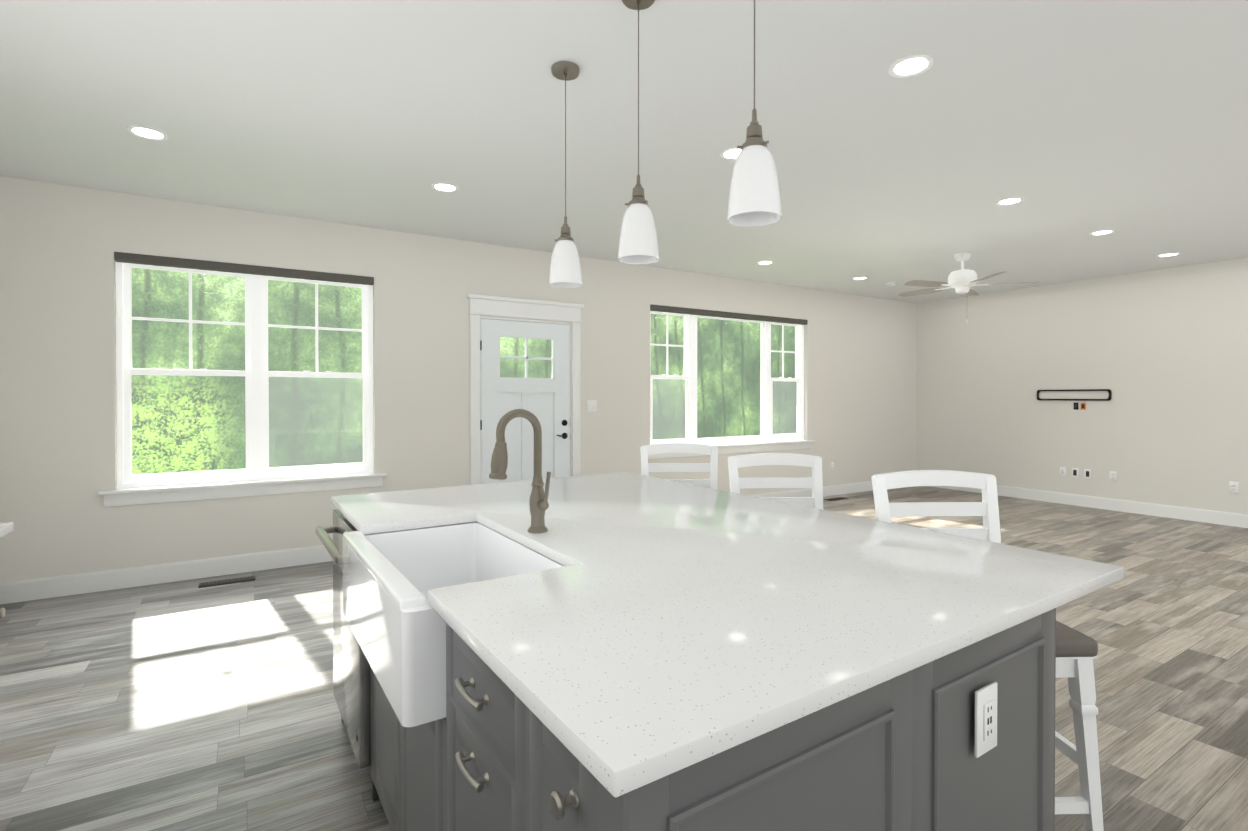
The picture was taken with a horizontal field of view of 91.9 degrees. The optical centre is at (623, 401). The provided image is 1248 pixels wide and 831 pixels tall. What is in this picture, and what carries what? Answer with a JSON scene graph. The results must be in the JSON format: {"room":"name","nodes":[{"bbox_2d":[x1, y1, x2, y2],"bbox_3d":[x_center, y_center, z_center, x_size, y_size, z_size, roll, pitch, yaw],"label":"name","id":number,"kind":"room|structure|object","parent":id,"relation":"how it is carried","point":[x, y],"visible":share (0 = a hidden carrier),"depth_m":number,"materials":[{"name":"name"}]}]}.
{"room":"kitchen","nodes":[
{"label":"kitchen","id":0,"kind":"room"},
{"bbox_2d":[0,176,916,582],"bbox_3d":[0.124,-0.095,6.531,10.360,2.740,0.160,0,1,-32],"label":"wall","id":1,"kind":"structure","parent":0,"point":[60,244],"depth_m":5.01,"materials":[{"name":"white paint"}]},
{"bbox_2d":[0,545,332,603],"bbox_3d":[-2.746,1.223,4.645,3.163,0.135,0.014,0,1,-32],"label":"baseboard","id":2,"kind":"structure","parent":1,"relation":"attached to","point":[45,588],"depth_m":4.27,"materials":[{"name":"white wood"}]},
{"bbox_2d":[98,252,386,506],"bbox_3d":[-2.827,-0.162,4.647,1.850,1.754,0.205,0,1,-32],"label":"window","id":3,"kind":"structure","parent":1,"relation":"in","point":[258,476],"depth_m":4.65,"materials":[{"name":"white wood"}]},
{"bbox_2d":[467,294,583,484],"bbox_3d":[-0.953,0.152,5.831,1.180,2.256,0.209,0,1,-32],"label":"door","id":4,"kind":"structure","parent":1,"relation":"in","point":[553,404],"depth_m":5.77,"materials":[{"name":"white wood"}]},
{"bbox_2d":[587,400,596,411],"bbox_3d":[-0.327,0.043,6.150,0.118,0.118,0.010,0,1,-32],"label":"light switch","id":5,"kind":"object","parent":1,"relation":"attached to","point":[591,405],"visible":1,"depth_m":6.15,"materials":[{"name":"white plastic"}]},
{"bbox_2d":[647,305,814,458],"bbox_3d":[1.311,-0.223,7.234,2.650,1.674,0.205,0,1,-32],"label":"window","id":6,"kind":"structure","parent":1,"relation":"in","point":[766,439],"depth_m":7.26,"materials":[{"name":"white wood"}]},
{"bbox_2d":[748,481,872,496],"bbox_3d":[1.987,1.198,7.605,5.713,0.135,0.014,0,1,-32],"label":"baseboard","id":7,"kind":"structure","parent":1,"relation":"attached to","point":[832,490],"depth_m":8.08,"materials":[{"name":"white wood"}]},
{"bbox_2d":[830,462,833,470],"bbox_3d":[2.797,0.872,8.111,0.072,0.116,0.010,0,1,-32],"label":"electrical outlet","id":8,"kind":"object","parent":1,"relation":"attached to","point":[831,466],"visible":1,"depth_m":8.11,"materials":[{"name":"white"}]},
{"bbox_2d":[0,486,1247,830],"bbox_3d":[2.419,1.355,2.872,10.360,0.100,8.820,0,1,-32],"label":"floor","id":9,"kind":"structure","parent":0,"point":[182,706],"depth_m":2.70,"materials":[{"name":"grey wood"}]},
{"bbox_2d":[0,608,4,618],"bbox_3d":[-2.183,0.872,1.495,0.771,0.890,0.563,0,1,-32],"label":"base cabinet","id":10,"kind":"object","parent":9,"relation":"on","point":[2,610],"depth_m":1.87,"materials":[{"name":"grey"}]},
{"bbox_2d":[0,522,12,537],"bbox_3d":[-1.178,0.425,-0.087,0.800,0.030,4.350,0,1,-32],"label":"countertop","id":11,"kind":"structure","parent":10,"relation":"on","point":[5,528],"depth_m":1.92,"materials":[{"name":"white stone"}]},
{"bbox_2d":[198,576,255,587],"bbox_3d":[-2.843,1.289,4.328,0.340,0.007,0.120,0,1,-32],"label":"floor vent","id":12,"kind":"object","parent":9,"relation":"in","point":[226,581],"depth_m":4.32,"materials":[{"name":"grey metal"}]},
{"bbox_2d":[640,443,717,489],"bbox_3d":[0.308,0.767,3.106,0.437,1.072,0.500,0,0,-1],"label":"stool","id":13,"kind":"object","parent":9,"relation":"on","point":[711,467],"visible":0.25,"depth_m":3.31,"materials":[{"name":"white wood"}]},
{"bbox_2d":[333,504,1078,830],"bbox_3d":[-0.115,0.869,1.884,1.172,0.890,2.139,0,1,-33],"label":"kitchen island","id":14,"kind":"object","parent":9,"relation":"on","point":[961,737],"depth_m":1.03,"materials":[{"name":"grey"}]},
{"bbox_2d":[316,509,379,800],"bbox_3d":[-0.782,0.872,2.343,0.688,0.872,0.590,0,1,-33],"label":"dishwasher","id":15,"kind":"object","parent":14,"relation":"in","point":[351,678],"visible":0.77,"depth_m":2.11,"materials":[{"name":"grey metal"}]},
{"bbox_2d":[331,472,1123,787],"bbox_3d":[-0.001,0.408,1.966,1.450,0.030,2.180,0,1,-33],"label":"island countertop","id":16,"kind":"structure","parent":14,"relation":"on","point":[680,620],"depth_m":1.22,"materials":[{"name":"white stone"}]},
{"bbox_2d":[343,522,565,726],"bbox_3d":[-0.479,0.536,1.690,0.455,0.255,0.810,0,1,-33],"label":"sink","id":17,"kind":"object","parent":16,"relation":"in","point":[394,619],"visible":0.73,"depth_m":1.58,"materials":[{"name":"white ceramic"}]},
{"bbox_2d":[489,409,550,532],"bbox_3d":[-0.305,0.207,1.788,0.185,0.372,0.094,0,1,-33],"label":"faucet","id":18,"kind":"object","parent":16,"relation":"on","point":[538,504],"visible":1,"depth_m":1.81,"materials":[{"name":"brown metal"}]},
{"bbox_2d":[728,453,822,509],"bbox_3d":[0.698,0.772,2.518,0.437,1.072,0.500,0,0,-3],"label":"stool","id":19,"kind":"object","parent":9,"relation":"on","point":[814,482],"visible":0.25,"depth_m":2.72,"materials":[{"name":"white wood"}]},
{"bbox_2d":[824,497,847,500],"bbox_3d":[2.753,1.260,7.827,0.340,0.007,0.120,0,1,-32],"label":"floor vent","id":20,"kind":"object","parent":9,"relation":"in","point":[838,498],"depth_m":7.83,"materials":[{"name":"grey metal"}]},
{"bbox_2d":[871,470,1103,830],"bbox_3d":[1.087,0.778,1.877,0.437,1.072,0.500,0,0,-2],"label":"stool","id":21,"kind":"object","parent":9,"relation":"on","point":[1076,652],"visible":0.27,"depth_m":1.69,"materials":[{"name":"white wood"}]},
{"bbox_2d":[0,0,1247,302],"bbox_3d":[2.419,-1.495,2.848,10.360,0.120,8.820,0,1,-32],"label":"ceiling","id":22,"kind":"structure","parent":0,"point":[1074,124],"depth_m":3.10,"materials":[{"name":"white paint"}]},
{"bbox_2d":[127,125,167,140],"bbox_3d":[-2.545,-1.434,3.224,0.176,0.006,0.176,0,1,-32],"label":"recessed light","id":23,"kind":"object","parent":22,"relation":"in","point":[147,132],"visible":1,"depth_m":3.22,"materials":[{"name":"white"}]},
{"bbox_2d":[431,183,458,191],"bbox_3d":[-1.205,-1.441,4.061,0.176,0.006,0.176,0,1,-32],"label":"recessed light","id":24,"kind":"object","parent":22,"relation":"in","point":[444,187],"visible":1,"depth_m":4.06,"materials":[{"name":"white"}]},
{"bbox_2d":[549,61,581,287],"bbox_3d":[-0.252,-0.967,2.598,0.145,0.930,0.145,0,1,-32],"label":"pendant light","id":25,"kind":"object","parent":22,"relation":"hanging from","point":[565,268],"visible":1,"depth_m":2.56,"materials":[{"name":"white glass"}]},
{"bbox_2d":[618,0,658,263],"bbox_3d":[0.051,-0.963,2.114,0.145,0.930,0.145,0,1,-32],"label":"pendant light","id":26,"kind":"object","parent":22,"relation":"hanging from","point":[638,242],"visible":1,"depth_m":2.08,"materials":[{"name":"white glass"}]},
{"bbox_2d":[720,147,740,159],"bbox_3d":[0.646,-1.437,3.497,0.176,0.006,0.176,0,1,-32],"label":"recessed light","id":27,"kind":"object","parent":22,"relation":"in","point":[730,153],"visible":0.69,"depth_m":3.49,"materials":[{"name":"white"}]},
{"bbox_2d":[727,0,781,226],"bbox_3d":[0.353,-0.959,1.631,0.145,0.930,0.145,0,1,-32],"label":"pendant light","id":28,"kind":"object","parent":22,"relation":"hanging from","point":[754,198],"visible":1,"depth_m":1.59,"materials":[{"name":"white glass"}]},
{"bbox_2d":[757,261,773,264],"bbox_3d":[1.484,-1.460,6.344,0.176,0.006,0.176,0,1,-32],"label":"recessed light","id":29,"kind":"object","parent":22,"relation":"in","point":[765,262],"visible":1,"depth_m":6.32,"materials":[{"name":"white plastic"}]},
{"bbox_2d":[852,277,867,279],"bbox_3d":[2.806,-1.467,7.171,0.176,0.006,0.176,0,1,-32],"label":"recessed light","id":30,"kind":"object","parent":22,"relation":"in","point":[858,278],"visible":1,"depth_m":7.18,"materials":[{"name":"white"}]},
{"bbox_2d":[886,282,895,285],"bbox_3d":[3.315,-1.456,7.490,0.124,0.034,0.124,0,1,-32],"label":"smoke detector","id":31,"kind":"object","parent":22,"relation":"attached to","point":[891,284],"visible":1,"depth_m":7.44,"materials":[{"name":"white plastic"}]},
{"bbox_2d":[888,54,933,77],"bbox_3d":[1.224,-1.429,2.573,0.176,0.006,0.176,0,1,-32],"label":"recessed light","id":32,"kind":"object","parent":22,"relation":"in","point":[910,66],"visible":1,"depth_m":2.57,"materials":[{"name":"white plastic"}]},
{"bbox_2d":[898,252,1041,322],"bbox_3d":[3.317,-1.121,6.007,1.272,0.680,1.230,0,1,-32],"label":"ceiling fan","id":33,"kind":"object","parent":22,"relation":"hanging from","point":[962,281],"visible":1,"depth_m":5.90,"materials":[{"name":"white metal"}]},
{"bbox_2d":[995,197,1023,204],"bbox_3d":[2.779,-1.444,4.348,0.176,0.006,0.176,0,1,-32],"label":"recessed light","id":34,"kind":"object","parent":22,"relation":"in","point":[1010,201],"visible":1,"depth_m":4.34,"materials":[{"name":"white plastic"}]},
{"bbox_2d":[1089,230,1114,235],"bbox_3d":[4.102,-1.451,5.175,0.176,0.006,0.176,0,1,-32],"label":"recessed light","id":35,"kind":"object","parent":22,"relation":"in","point":[1101,232],"visible":0.98,"depth_m":5.17,"materials":[{"name":"white"}]},
{"bbox_2d":[1157,253,1179,256],"bbox_3d":[5.408,-1.457,5.991,0.176,0.006,0.176,0,1,-32],"label":"recessed light","id":36,"kind":"object","parent":22,"relation":"in","point":[1168,254],"visible":0.96,"depth_m":5.99,"materials":[{"name":"white plastic"}]},
{"bbox_2d":[916,257,1247,514],"bbox_3d":[6.786,-0.087,5.496,0.160,2.740,8.660,0,1,-32],"label":"wall","id":37,"kind":"structure","parent":0,"point":[1161,355],"depth_m":7.16,"materials":[{"name":"white paint"}]},
{"bbox_2d":[1060,467,1065,476],"bbox_3d":[5.446,0.867,7.486,0.010,0.116,0.072,0,1,-32],"label":"electrical outlet","id":38,"kind":"object","parent":37,"relation":"attached to","point":[1062,471],"visible":1,"depth_m":7.48,"materials":[{"name":"white plastic"}]},
{"bbox_2d":[1037,389,1111,409],"bbox_3d":[5.492,-0.028,7.389,0.026,0.245,0.780,0,1,-32],"label":"mount","id":39,"kind":"object","parent":37,"relation":"attached to","point":[1083,406],"visible":0.96,"depth_m":7.30,"materials":[{"name":"black metal"}]},
{"bbox_2d":[1072,468,1078,477],"bbox_3d":[5.516,0.868,7.376,0.009,0.116,0.072,0,1,-32],"label":"electrical outlet","id":40,"kind":"object","parent":37,"relation":"attached to","point":[1075,472],"visible":1,"depth_m":7.37,"materials":[{"name":"white plastic"}]},
{"bbox_2d":[1084,469,1090,478],"bbox_3d":[5.585,0.869,7.265,0.009,0.116,0.072,0,1,-32],"label":"electrical outlet","id":41,"kind":"object","parent":37,"relation":"attached to","point":[1087,473],"visible":1,"depth_m":7.26,"materials":[{"name":"white plastic"}]},
{"bbox_2d":[930,485,1247,527],"bbox_3d":[6.662,1.215,5.542,0.014,0.135,8.470,0,1,-32],"label":"baseboard","id":42,"kind":"structure","parent":37,"relation":"attached to","point":[1183,513],"depth_m":6.95,"materials":[{"name":"white wood"}]},
{"bbox_2d":[1109,471,1116,480],"bbox_3d":[5.717,0.870,7.053,0.010,0.116,0.072,0,1,-32],"label":"electrical outlet","id":43,"kind":"object","parent":37,"relation":"attached to","point":[1112,475],"visible":1,"depth_m":7.05,"materials":[{"name":"white plastic"}]},
{"bbox_2d":[1229,481,1238,492],"bbox_3d":[6.258,0.877,6.188,0.010,0.116,0.072,0,1,-32],"label":"electrical outlet","id":44,"kind":"object","parent":37,"relation":"attached to","point":[1233,487],"visible":1,"depth_m":6.19,"materials":[{"name":"white plastic"}]},
{"label":"outside","id":45,"kind":"structure","parent":0,"visible":0},
{"bbox_2d":[131,268,796,474],"bbox_3d":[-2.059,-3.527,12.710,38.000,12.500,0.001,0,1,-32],"label":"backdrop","id":46,"kind":"structure","parent":45,"point":[518,368],"depth_m":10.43,"materials":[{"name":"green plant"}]}
]}

